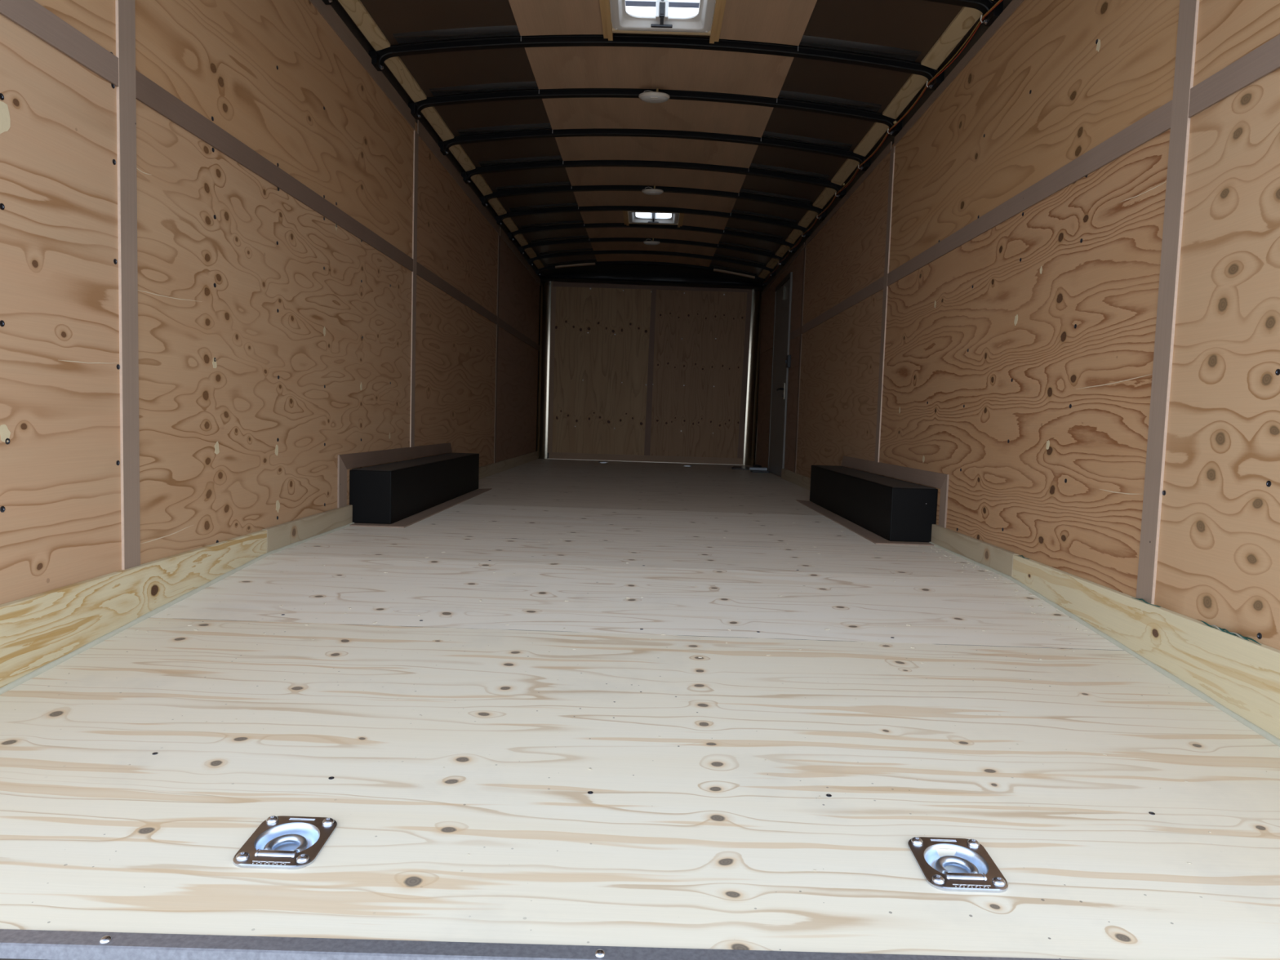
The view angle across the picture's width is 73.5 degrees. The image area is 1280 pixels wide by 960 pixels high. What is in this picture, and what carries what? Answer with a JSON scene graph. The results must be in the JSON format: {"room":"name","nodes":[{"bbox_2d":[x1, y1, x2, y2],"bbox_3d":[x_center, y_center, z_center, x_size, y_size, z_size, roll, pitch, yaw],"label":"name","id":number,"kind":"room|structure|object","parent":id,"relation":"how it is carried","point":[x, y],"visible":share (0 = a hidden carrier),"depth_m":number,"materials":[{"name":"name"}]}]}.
{"room":"cargo space","nodes":[
{"label":"cargo space","id":0,"kind":"room"},
{"bbox_2d":[0,0,539,604],"bbox_3d":[-1.197,-0.762,5.265,0.062,2.246,8.754,2,4,0],"label":"wall","id":1,"kind":"structure","parent":0,"point":[274,340],"depth_m":2.44,"materials":[{"name":"brown wood"}]},
{"bbox_2d":[0,0,118,86],"bbox_3d":[-1.191,-0.887,1.413,0.006,0.063,1.066,2,4,0],"label":"trim strip","id":2,"kind":"object","parent":1,"relation":"attached to","point":[32,16],"visible":1,"depth_m":1.75,"materials":[{"name":"grey metal"}]},
{"bbox_2d":[115,0,140,569],"bbox_3d":[-1.192,-0.693,1.991,0.006,1.819,0.065,2,4,0],"label":"trim strip","id":3,"kind":"object","parent":1,"relation":"attached to","point":[125,9],"visible":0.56,"depth_m":2.00,"materials":[{"name":"grey metal"}]},
{"bbox_2d":[0,504,352,688],"bbox_3d":[-1.216,0.299,2.262,0.019,0.212,2.594,2,4,0],"label":"baseboard","id":4,"kind":"structure","parent":1,"relation":"attached to","point":[37,630],"depth_m":1.97,"materials":[{"name":"yellow wood"}]},
{"bbox_2d":[135,70,413,271],"bbox_3d":[-1.173,-1.013,3.192,0.006,0.063,2.375,2,4,0],"label":"trim strip","id":5,"kind":"object","parent":1,"relation":"attached to","point":[149,93],"visible":1,"depth_m":2.58,"materials":[{"name":"grey metal"}]},
{"bbox_2d":[337,454,346,507],"bbox_3d":[-1.203,0.004,3.461,0.007,0.213,0.089,2,4,0],"label":"trim strip","id":6,"kind":"object","parent":1,"relation":"attached to","point":[342,470],"visible":1,"depth_m":3.44,"materials":[{"name":"grey metal"}]},
{"bbox_2d":[309,0,415,129],"bbox_3d":[-1.150,-1.722,3.141,0.006,0.070,2.375,2,4,0],"label":"trim strip","id":7,"kind":"object","parent":1,"relation":"attached to","point":[327,12],"visible":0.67,"depth_m":3.52,"materials":[{"name":"grey metal"}]},
{"bbox_2d":[339,442,452,469],"bbox_3d":[-1.191,-0.138,4.396,0.007,0.062,1.972,2,4,0],"label":"trim strip","id":8,"kind":"object","parent":1,"relation":"attached to","point":[353,460],"visible":1,"depth_m":4.09,"materials":[{"name":"grey metal"}]},
{"bbox_2d":[409,129,418,447],"bbox_3d":[-1.165,-0.971,4.416,0.006,1.604,0.065,2,4,0],"label":"trim strip","id":9,"kind":"object","parent":1,"relation":"attached to","point":[415,134],"visible":1,"depth_m":4.41,"materials":[{"name":"grey metal"}]},
{"bbox_2d":[330,0,539,277],"bbox_3d":[-1.165,-1.927,5.132,0.053,0.290,8.654,2,4,0],"label":"steel rail","id":10,"kind":"object","parent":1,"relation":"attached to","point":[335,6],"visible":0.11,"depth_m":4.19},
{"bbox_2d":[416,262,497,324],"bbox_3d":[-1.149,-1.184,5.623,0.006,0.063,2.375,2,4,0],"label":"trim strip","id":11,"kind":"object","parent":1,"relation":"attached to","point":[424,273],"visible":1,"depth_m":5.26,"materials":[{"name":"metal"}]},
{"bbox_2d":[417,120,499,234],"bbox_3d":[-1.126,-1.893,5.573,0.006,0.070,2.375,2,4,0],"label":"trim strip","id":12,"kind":"object","parent":1,"relation":"attached to","point":[423,133],"visible":0.93,"depth_m":5.18,"materials":[{"name":"grey metal"}]},
{"bbox_2d":[493,234,500,462],"bbox_3d":[-1.144,-1.035,6.856,0.006,1.819,0.063,2,4,0],"label":"trim strip","id":13,"kind":"object","parent":1,"relation":"attached to","point":[499,236],"visible":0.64,"depth_m":6.84,"materials":[{"name":"grey metal"}]},
{"bbox_2d":[478,451,537,479],"bbox_3d":[-1.163,-0.132,7.448,0.019,0.085,4.085,2,4,0],"label":"baseboard","id":14,"kind":"structure","parent":1,"relation":"attached to","point":[487,470],"depth_m":7.35,"materials":[{"name":"grey wood"}]},
{"bbox_2d":[498,317,538,351],"bbox_3d":[-1.124,-1.361,8.147,0.006,0.063,2.558,2,4,0],"label":"trim strip","id":15,"kind":"object","parent":1,"relation":"attached to","point":[502,324],"visible":1,"depth_m":7.84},
{"bbox_2d":[0,458,1279,959],"bbox_3d":[0.015,0.236,5.314,2.549,0.276,8.771,2,4,0],"label":"floor","id":16,"kind":"structure","parent":0,"point":[686,837],"depth_m":1.46,"materials":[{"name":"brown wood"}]},
{"bbox_2d":[0,958,42,959],"bbox_3d":[-0.037,0.846,0.990,2.549,0.615,0.018,2,4,0],"label":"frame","id":17,"kind":"object","parent":16,"relation":"attached to","point":[0,958],"visible":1,"depth_m":0.96,"materials":[{"name":"grey metal"}]},
{"bbox_2d":[0,522,354,694],"bbox_3d":[-1.205,0.338,2.264,0.014,0.144,2.594,2,4,0],"label":"bead","id":18,"kind":"object","parent":16,"relation":"on","point":[46,667],"visible":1,"depth_m":2.06},
{"bbox_2d":[232,815,337,869],"bbox_3d":[-0.479,0.496,1.163,0.106,0.034,0.120,2,4,0],"label":"ring","id":19,"kind":"object","parent":16,"relation":"on","point":[282,842],"visible":1,"depth_m":1.17,"materials":[{"name":"metal"}]},
{"bbox_2d":[350,523,404,528],"bbox_3d":[-1.077,0.187,3.530,0.229,0.005,0.065,2,4,0],"label":"trim strip","id":20,"kind":"object","parent":16,"relation":"on","point":[373,525],"visible":1,"depth_m":3.50,"materials":[{"name":"grey metal"}]},
{"bbox_2d":[349,453,479,524],"bbox_3d":[-1.111,0.006,4.477,0.174,0.223,1.849,2,4,0],"label":"box","id":21,"kind":"object","parent":16,"relation":"on","point":[389,493],"visible":0.92,"depth_m":3.85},
{"bbox_2d":[391,488,491,528],"bbox_3d":[-0.991,0.123,4.477,0.074,0.005,1.963,2,4,0],"label":"trim strip","id":22,"kind":"object","parent":16,"relation":"on","point":[405,522],"visible":1,"depth_m":4.18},
{"bbox_2d":[0,928,1082,959],"bbox_3d":[-0.028,0.539,0.962,2.470,0.020,0.028,2,4,0],"label":"trim","id":23,"kind":"structure","parent":16,"relation":"attached to","point":[14,944],"depth_m":0.96,"materials":[{"name":"metal"}]},
{"bbox_2d":[731,466,748,470],"bbox_3d":[1.095,-0.124,8.874,0.292,0.010,0.480,2,4,5],"label":"bracket","id":24,"kind":"object","parent":16,"relation":"on","point":[733,467],"visible":0.6,"depth_m":8.76,"materials":[{"name":"black metal"}]},
{"bbox_2d":[748,464,769,472],"bbox_3d":[1.147,-0.112,8.327,0.190,0.067,0.250,2,4,0],"label":"bracket","id":25,"kind":"object","parent":16,"relation":"on","point":[756,468],"visible":1,"depth_m":8.24,"materials":[{"name":"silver metal"}]},
{"bbox_2d":[795,499,888,543],"bbox_3d":[0.999,0.192,4.398,0.074,0.005,1.872,2,4,0],"label":"trim strip","id":26,"kind":"object","parent":16,"relation":"on","point":[863,532],"visible":0.93,"depth_m":4.11,"materials":[{"name":"grey metal"}]},
{"bbox_2d":[809,465,937,542],"bbox_3d":[1.134,0.083,4.395,0.188,0.223,1.760,2,4,0],"label":"box","id":27,"kind":"object","parent":16,"relation":"on","point":[893,509],"visible":0.94,"depth_m":3.77,"materials":[{"name":"metal"}]},
{"bbox_2d":[875,541,933,546],"bbox_3d":[1.075,0.258,3.495,0.242,0.005,0.065,2,4,0],"label":"trim strip","id":28,"kind":"object","parent":16,"relation":"on","point":[902,543],"visible":1,"depth_m":3.47,"materials":[{"name":"grey metal"}]},
{"bbox_2d":[907,836,1008,893],"bbox_3d":[0.428,0.525,1.160,0.106,0.034,0.120,2,4,0],"label":"anchor","id":29,"kind":"object","parent":16,"relation":"on","point":[971,868],"visible":1,"depth_m":1.16,"materials":[{"name":"metal"}]},
{"bbox_2d":[928,542,1279,746],"bbox_3d":[1.180,0.416,2.241,0.014,0.145,2.584,2,4,0],"label":"bead","id":30,"kind":"object","parent":16,"relation":"attached to","point":[1258,730],"visible":0.99,"depth_m":2.00},
{"bbox_2d":[546,281,751,465],"bbox_3d":[0.094,-1.225,9.535,2.549,2.450,0.104,2,4,0],"label":"wall","id":31,"kind":"structure","parent":0,"point":[638,373],"depth_m":9.50,"materials":[{"name":"brown wood"}]},
{"bbox_2d":[536,280,551,458],"bbox_3d":[-1.079,-1.212,9.463,0.170,1.960,0.038,-2,6,-44],"label":"post","id":32,"kind":"object","parent":31,"relation":"attached to","point":[545,286],"visible":0.91,"depth_m":9.48,"materials":[{"name":"metal"}]},
{"bbox_2d":[742,288,763,466],"bbox_3d":[1.265,-1.136,9.442,0.062,1.960,0.202,-2,6,-44],"label":"post","id":33,"kind":"object","parent":31,"relation":"attached to","point":[752,400],"visible":0.79,"depth_m":9.46,"materials":[{"name":"metal"}]},
{"bbox_2d":[336,0,996,279],"bbox_3d":[0.085,-1.974,5.149,2.549,0.169,8.750,2,4,0],"label":"ceiling","id":34,"kind":"structure","parent":0,"point":[917,25],"depth_m":4.38,"materials":[{"name":"black metal"}]},
{"bbox_2d":[337,0,390,51],"bbox_3d":[-1.101,-1.829,3.392,0.062,0.035,0.542,2,4,0],"label":"wood block","id":35,"kind":"object","parent":34,"relation":"attached to","point":[355,9],"visible":1,"depth_m":3.43,"materials":[{"name":"brown wood"}]},
{"bbox_2d":[384,56,426,102],"bbox_3d":[-1.095,-1.873,3.992,0.062,0.035,0.542,2,4,0],"label":"wood block","id":36,"kind":"object","parent":34,"relation":"attached to","point":[397,68],"visible":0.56,"depth_m":3.99,"materials":[{"name":"brown wood"}]},
{"bbox_2d":[421,106,453,141],"bbox_3d":[-1.089,-1.918,4.593,0.062,0.035,0.542,2,4,0],"label":"wood block","id":37,"kind":"object","parent":34,"relation":"attached to","point":[431,114],"visible":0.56,"depth_m":4.59,"materials":[{"name":"brown wood"}]},
{"bbox_2d":[448,144,475,171],"bbox_3d":[-1.083,-1.962,5.193,0.062,0.035,0.542,2,4,0],"label":"wood block","id":38,"kind":"object","parent":34,"relation":"attached to","point":[457,150],"visible":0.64,"depth_m":5.20,"materials":[{"name":"brown wood"}]},
{"bbox_2d":[470,173,492,195],"bbox_3d":[-1.077,-2.007,5.793,0.062,0.035,0.542,2,4,0],"label":"wood block","id":39,"kind":"object","parent":34,"relation":"attached to","point":[477,180],"visible":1,"depth_m":5.81,"materials":[{"name":"brown wood"}]},
{"bbox_2d":[488,197,506,215],"bbox_3d":[-1.071,-2.051,6.394,0.062,0.035,0.542,2,4,0],"label":"wood block","id":40,"kind":"object","parent":34,"relation":"attached to","point":[495,203],"visible":0.94,"depth_m":6.42,"materials":[{"name":"brown wood"}]},
{"bbox_2d":[502,217,518,232],"bbox_3d":[-1.065,-2.096,6.994,0.062,0.035,0.542,2,4,0],"label":"wood block","id":41,"kind":"object","parent":34,"relation":"attached to","point":[508,222],"visible":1,"depth_m":7.02,"materials":[{"name":"brown wood"}]},
{"bbox_2d":[514,233,528,246],"bbox_3d":[-1.059,-2.140,7.594,0.062,0.035,0.542,2,4,0],"label":"wood block","id":42,"kind":"object","parent":34,"relation":"attached to","point":[520,238],"visible":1,"depth_m":7.62,"materials":[{"name":"brown wood"}]},
{"bbox_2d":[524,247,537,258],"bbox_3d":[-1.053,-2.185,8.195,0.062,0.035,0.542,2,4,0],"label":"wood block","id":43,"kind":"object","parent":34,"relation":"attached to","point":[530,251],"visible":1,"depth_m":8.22,"materials":[{"name":"brown wood"}]},
{"bbox_2d":[533,259,544,268],"bbox_3d":[-1.047,-2.229,8.795,0.062,0.035,0.542,2,4,0],"label":"wood block","id":44,"kind":"object","parent":34,"relation":"attached to","point":[538,263],"visible":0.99,"depth_m":8.84,"materials":[{"name":"brown wood"}]},
{"bbox_2d":[535,259,767,285],"bbox_3d":[0.122,-2.205,9.044,2.443,0.215,0.142,2,4,0],"label":"bow","id":45,"kind":"object","parent":34,"relation":"attached to","point":[551,266],"depth_m":9.06,"materials":[{"name":"black metal"}]},
{"bbox_2d":[539,264,764,289],"bbox_3d":[0.125,-2.229,9.269,2.469,0.236,0.336,2,4,0],"label":"header beam","id":46,"kind":"structure","parent":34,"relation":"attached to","point":[630,274],"depth_m":9.31,"materials":[{"name":"black metal"}]},
{"bbox_2d":[518,235,785,265],"bbox_3d":[0.110,-2.116,7.843,2.443,0.206,0.142,2,4,0],"label":"bow","id":47,"kind":"object","parent":34,"relation":"attached to","point":[580,239],"visible":0.98,"depth_m":7.86,"materials":[{"name":"black metal"}]},
{"bbox_2d":[528,248,775,276],"bbox_3d":[0.116,-2.161,8.444,2.443,0.211,0.142,2,4,0],"label":"bow","id":48,"kind":"object","parent":34,"relation":"attached to","point":[589,251],"visible":0.98,"depth_m":8.46,"materials":[{"name":"black metal"}]},
{"bbox_2d":[643,238,660,244],"bbox_3d":[0.107,-2.185,7.843,0.154,0.074,0.152,2,4,0],"label":"dome light","id":49,"kind":"object","parent":34,"relation":"attached to","point":[647,242],"visible":1,"depth_m":7.79,"materials":[{"name":"white plastic"}]},
{"bbox_2d":[507,220,796,253],"bbox_3d":[0.104,-2.072,7.243,2.443,0.202,0.142,2,4,0],"label":"bow","id":50,"kind":"object","parent":34,"relation":"attached to","point":[580,224],"visible":0.98,"depth_m":7.26,"materials":[{"name":"black metal"}]},
{"bbox_2d":[641,185,663,195],"bbox_3d":[0.089,-2.046,6.043,0.154,0.073,0.152,2,4,0],"label":"dome light","id":51,"kind":"object","parent":34,"relation":"attached to","point":[651,191],"visible":1,"depth_m":5.99,"materials":[{"name":"white plastic"}]},
{"bbox_2d":[480,182,826,220],"bbox_3d":[0.092,-1.984,6.042,2.443,0.193,0.142,2,4,0],"label":"bow","id":52,"kind":"object","parent":34,"relation":"attached to","point":[562,187],"visible":0.96,"depth_m":6.06,"materials":[{"name":"black metal"}]},
{"bbox_2d":[495,203,810,237],"bbox_3d":[0.098,-2.028,6.642,2.443,0.197,0.142,2,4,0],"label":"bow","id":53,"kind":"object","parent":34,"relation":"attached to","point":[571,207],"visible":0.99,"depth_m":6.66,"materials":[{"name":"black metal"}]},
{"bbox_2d":[461,155,845,198],"bbox_3d":[0.086,-1.940,5.442,2.443,0.188,0.142,2,4,0],"label":"bow","id":54,"kind":"object","parent":34,"relation":"attached to","point":[557,162],"visible":0.96,"depth_m":5.46,"materials":[{"name":"black metal"}]},
{"bbox_2d":[627,211,679,224],"bbox_3d":[0.112,-2.193,6.961,0.428,0.139,0.444,2,4,0],"label":"ceiling vent","id":55,"kind":"object","parent":34,"relation":"in","point":[673,220],"visible":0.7,"depth_m":7.10,"materials":[{"name":"white plastic"}]},
{"bbox_2d":[622,210,684,226],"bbox_3d":[0.110,-2.146,6.979,0.490,0.034,0.556,2,4,0],"label":"framing","id":56,"kind":"object","parent":34,"relation":"attached to","point":[625,214],"visible":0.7,"depth_m":7.02,"materials":[{"name":"brown wood"}]},
{"bbox_2d":[638,88,669,102],"bbox_3d":[0.071,-1.907,4.242,0.154,0.073,0.152,2,4,0],"label":"dome light","id":57,"kind":"object","parent":34,"relation":"attached to","point":[651,96],"visible":1,"depth_m":4.20,"materials":[{"name":"white plastic"}]},
{"bbox_2d":[438,123,871,170],"bbox_3d":[0.080,-1.896,4.841,2.443,0.184,0.142,2,4,0],"label":"bow","id":58,"kind":"object","parent":34,"relation":"attached to","point":[540,132],"visible":0.95,"depth_m":4.86,"materials":[{"name":"black metal"}]},
{"bbox_2d":[763,0,1002,283],"bbox_3d":[1.266,-1.850,5.755,0.028,0.026,6.525,2,4,0],"label":"wiring","id":59,"kind":"object","parent":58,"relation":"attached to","point":[895,122],"visible":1,"depth_m":4.00,"materials":[{"name":"black metal"}]},
{"bbox_2d":[408,81,902,136],"bbox_3d":[0.074,-1.851,4.241,2.443,0.180,0.142,2,4,0],"label":"bow","id":60,"kind":"object","parent":34,"relation":"attached to","point":[415,108],"visible":0.99,"depth_m":4.26,"materials":[{"name":"black metal"}]},
{"bbox_2d":[368,25,944,90],"bbox_3d":[0.068,-1.807,3.641,2.443,0.175,0.142,2,4,0],"label":"bow","id":61,"kind":"object","parent":34,"relation":"attached to","point":[378,58],"visible":0.96,"depth_m":3.66,"materials":[{"name":"black metal"}]},
{"bbox_2d":[609,0,715,32],"bbox_3d":[0.089,-1.915,3.364,0.428,0.139,0.444,2,4,0],"label":"ceiling vent","id":62,"kind":"object","parent":34,"relation":"in","point":[701,22],"visible":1,"depth_m":3.51,"materials":[{"name":"white plastic"}]},
{"bbox_2d":[322,0,1003,26],"bbox_3d":[0.062,-1.763,3.040,2.443,0.171,0.142,2,4,0],"label":"bow","id":63,"kind":"object","parent":34,"relation":"attached to","point":[983,6],"visible":0.94,"depth_m":3.06,"materials":[{"name":"black metal"}]},
{"bbox_2d":[599,0,726,43],"bbox_3d":[0.088,-1.867,3.378,0.490,0.034,0.556,2,4,0],"label":"framing","id":64,"kind":"object","parent":34,"relation":"attached to","point":[605,5],"visible":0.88,"depth_m":3.52,"materials":[{"name":"brown wood"}]},
{"bbox_2d":[758,269,769,279],"bbox_3d":[1.280,-2.122,8.780,0.068,0.033,0.542,2,4,0],"label":"wood block","id":65,"kind":"object","parent":34,"relation":"attached to","point":[763,273],"visible":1,"depth_m":8.81,"materials":[{"name":"brown wood"}]},
{"bbox_2d":[765,257,779,269],"bbox_3d":[1.274,-2.080,8.179,0.068,0.033,0.542,2,4,0],"label":"wood block","id":66,"kind":"object","parent":34,"relation":"attached to","point":[773,262],"visible":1,"depth_m":8.21,"materials":[{"name":"brown wood"}]},
{"bbox_2d":[774,244,790,257],"bbox_3d":[1.268,-2.038,7.579,0.068,0.033,0.542,2,4,0],"label":"wood block","id":67,"kind":"object","parent":34,"relation":"attached to","point":[783,249],"visible":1,"depth_m":7.60,"materials":[{"name":"brown wood"}]},
{"bbox_2d":[785,228,803,244],"bbox_3d":[1.262,-1.996,6.978,0.068,0.033,0.542,2,4,0],"label":"wood block","id":68,"kind":"object","parent":34,"relation":"attached to","point":[795,234],"visible":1,"depth_m":7.00,"materials":[{"name":"brown wood"}]},
{"bbox_2d":[797,209,817,227],"bbox_3d":[1.256,-1.954,6.378,0.068,0.033,0.542,2,4,0],"label":"wood block","id":69,"kind":"object","parent":34,"relation":"attached to","point":[810,215],"visible":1,"depth_m":6.39,"materials":[{"name":"brown wood"}]},
{"bbox_2d":[813,186,836,208],"bbox_3d":[1.250,-1.912,5.777,0.068,0.033,0.542,2,4,0],"label":"wood block","id":70,"kind":"object","parent":34,"relation":"attached to","point":[827,193],"visible":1,"depth_m":5.79,"materials":[{"name":"brown wood"}]},
{"bbox_2d":[831,158,859,186],"bbox_3d":[1.244,-1.870,5.177,0.068,0.033,0.542,2,4,0],"label":"wood block","id":71,"kind":"object","parent":34,"relation":"attached to","point":[849,166],"visible":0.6,"depth_m":5.18,"materials":[{"name":"brown wood"}]},
{"bbox_2d":[853,122,888,156],"bbox_3d":[1.238,-1.828,4.576,0.068,0.033,0.542,2,4,0],"label":"wood block","id":72,"kind":"object","parent":34,"relation":"attached to","point":[877,130],"visible":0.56,"depth_m":4.57,"materials":[{"name":"brown wood"}]},
{"bbox_2d":[882,73,928,119],"bbox_3d":[1.232,-1.786,3.976,0.068,0.033,0.542,2,4,0],"label":"wood block","id":73,"kind":"object","parent":34,"relation":"attached to","point":[914,82],"visible":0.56,"depth_m":3.97,"materials":[{"name":"brown wood"}]},
{"bbox_2d":[920,6,982,70],"bbox_3d":[1.226,-1.744,3.375,0.068,0.033,0.542,2,4,0],"label":"wood block","id":74,"kind":"object","parent":34,"relation":"attached to","point":[966,17],"visible":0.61,"depth_m":3.36,"materials":[{"name":"brown wood"}]},
{"bbox_2d":[755,0,1279,649],"bbox_3d":[1.288,-0.671,5.247,0.062,2.224,8.754,2,4,0],"label":"wall","id":75,"kind":"structure","parent":0,"point":[1019,359],"depth_m":2.42,"materials":[{"name":"brown wood"}]},
{"bbox_2d":[767,271,792,476],"bbox_3d":[1.255,-0.934,7.863,0.064,1.771,0.902,2,4,0],"label":"door","id":76,"kind":"structure","parent":75,"relation":"in","point":[783,295],"depth_m":7.79,"materials":[{"name":"metal"}]},
{"bbox_2d":[761,242,804,295],"bbox_3d":[1.319,-1.950,8.096,0.006,0.054,2.588,2,4,0],"label":"trim strip","id":77,"kind":"object","parent":75,"relation":"attached to","point":[798,251],"visible":1,"depth_m":7.76,"materials":[{"name":"grey metal"}]},
{"bbox_2d":[785,355,791,368],"bbox_3d":[1.265,-1.015,7.335,0.042,0.105,0.080,2,4,0],"label":"door latch","id":78,"kind":"object","parent":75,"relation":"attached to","point":[788,361],"visible":1,"depth_m":7.30,"materials":[{"name":"black metal"}]},
{"bbox_2d":[781,468,810,490],"bbox_3d":[1.236,0.019,6.388,0.019,0.085,2.215,2,4,0],"label":"baseboard","id":79,"kind":"structure","parent":75,"relation":"attached to","point":[804,482],"depth_m":6.73,"materials":[{"name":"grey wood"}]},
{"bbox_2d":[794,246,805,472],"bbox_3d":[1.277,-0.946,6.838,0.006,1.798,0.063,2,4,0],"label":"trim strip","id":80,"kind":"object","parent":75,"relation":"attached to","point":[804,254],"visible":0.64,"depth_m":6.83,"materials":[{"name":"grey metal"}]},
{"bbox_2d":[801,275,884,333],"bbox_3d":[1.273,-1.105,5.605,0.006,0.063,2.375,2,4,0],"label":"trim strip","id":81,"kind":"object","parent":75,"relation":"attached to","point":[874,287],"visible":1,"depth_m":5.24,"materials":[{"name":"grey metal"}]},
{"bbox_2d":[805,141,892,246],"bbox_3d":[1.294,-1.784,5.557,0.006,0.053,2.375,2,4,0],"label":"trim strip","id":82,"kind":"object","parent":75,"relation":"attached to","point":[887,149],"visible":1,"depth_m":5.17,"materials":[{"name":"grey metal"}]},
{"bbox_2d":[874,146,895,462],"bbox_3d":[1.257,-0.888,4.398,0.006,1.595,0.065,2,4,0],"label":"trim strip","id":83,"kind":"object","parent":75,"relation":"attached to","point":[892,150],"visible":1,"depth_m":4.39,"materials":[{"name":"grey metal"}]},
{"bbox_2d":[763,0,1012,289],"bbox_3d":[1.329,-1.847,5.114,0.053,0.290,8.654,2,4,0],"label":"steel rail","id":84,"kind":"object","parent":75,"relation":"attached to","point":[982,28],"visible":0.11,"depth_m":4.14,"materials":[{"name":"metal"}]},
{"bbox_2d":[840,456,946,488],"bbox_3d":[1.229,-0.056,4.323,0.007,0.062,1.862,2,4,0],"label":"trim strip","id":85,"kind":"object","parent":75,"relation":"attached to","point":[933,479],"visible":1,"depth_m":4.04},
{"bbox_2d":[938,474,949,527],"bbox_3d":[1.218,0.083,3.433,0.007,0.213,0.070,2,4,0],"label":"trim strip","id":86,"kind":"object","parent":75,"relation":"attached to","point":[944,488],"visible":1,"depth_m":3.42,"materials":[{"name":"grey metal"}]},
{"bbox_2d":[893,0,1024,146],"bbox_3d":[1.271,-1.625,3.124,0.006,0.053,2.375,2,4,0],"label":"trim strip","id":87,"kind":"object","parent":75,"relation":"attached to","point":[1014,5],"visible":1,"depth_m":3.37,"materials":[{"name":"grey metal"}]},
{"bbox_2d":[887,100,1172,286],"bbox_3d":[1.249,-0.934,3.173,0.006,0.063,2.375,2,4,0],"label":"trim strip","id":88,"kind":"object","parent":75,"relation":"attached to","point":[1157,122],"visible":1,"depth_m":2.56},
{"bbox_2d":[931,524,1279,739],"bbox_3d":[1.193,0.378,2.239,0.019,0.212,2.584,2,4,0],"label":"baseboard","id":89,"kind":"structure","parent":75,"relation":"attached to","point":[1242,676],"depth_m":1.92,"materials":[{"name":"yellow wood"}]},
{"bbox_2d":[1017,555,1261,644],"bbox_3d":[1.194,0.276,2.178,0.009,0.008,1.090,2,4,0],"label":"gap","id":90,"kind":"object","parent":89,"relation":"on","point":[1206,624],"visible":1,"depth_m":1.74,"materials":[{"name":"brown wood"}]},
{"bbox_2d":[1136,0,1199,604],"bbox_3d":[1.230,-0.616,1.973,0.006,1.822,0.065,2,4,0],"label":"trim strip","id":91,"kind":"object","parent":75,"relation":"attached to","point":[1188,9],"visible":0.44,"depth_m":1.98,"materials":[{"name":"grey metal"}]},
{"bbox_2d":[1188,34,1279,117],"bbox_3d":[1.232,-0.809,1.394,0.006,0.063,1.066,2,4,0],"label":"trim strip","id":92,"kind":"object","parent":75,"relation":"attached to","point":[1264,60],"visible":1,"depth_m":1.77,"materials":[{"name":"grey metal"}]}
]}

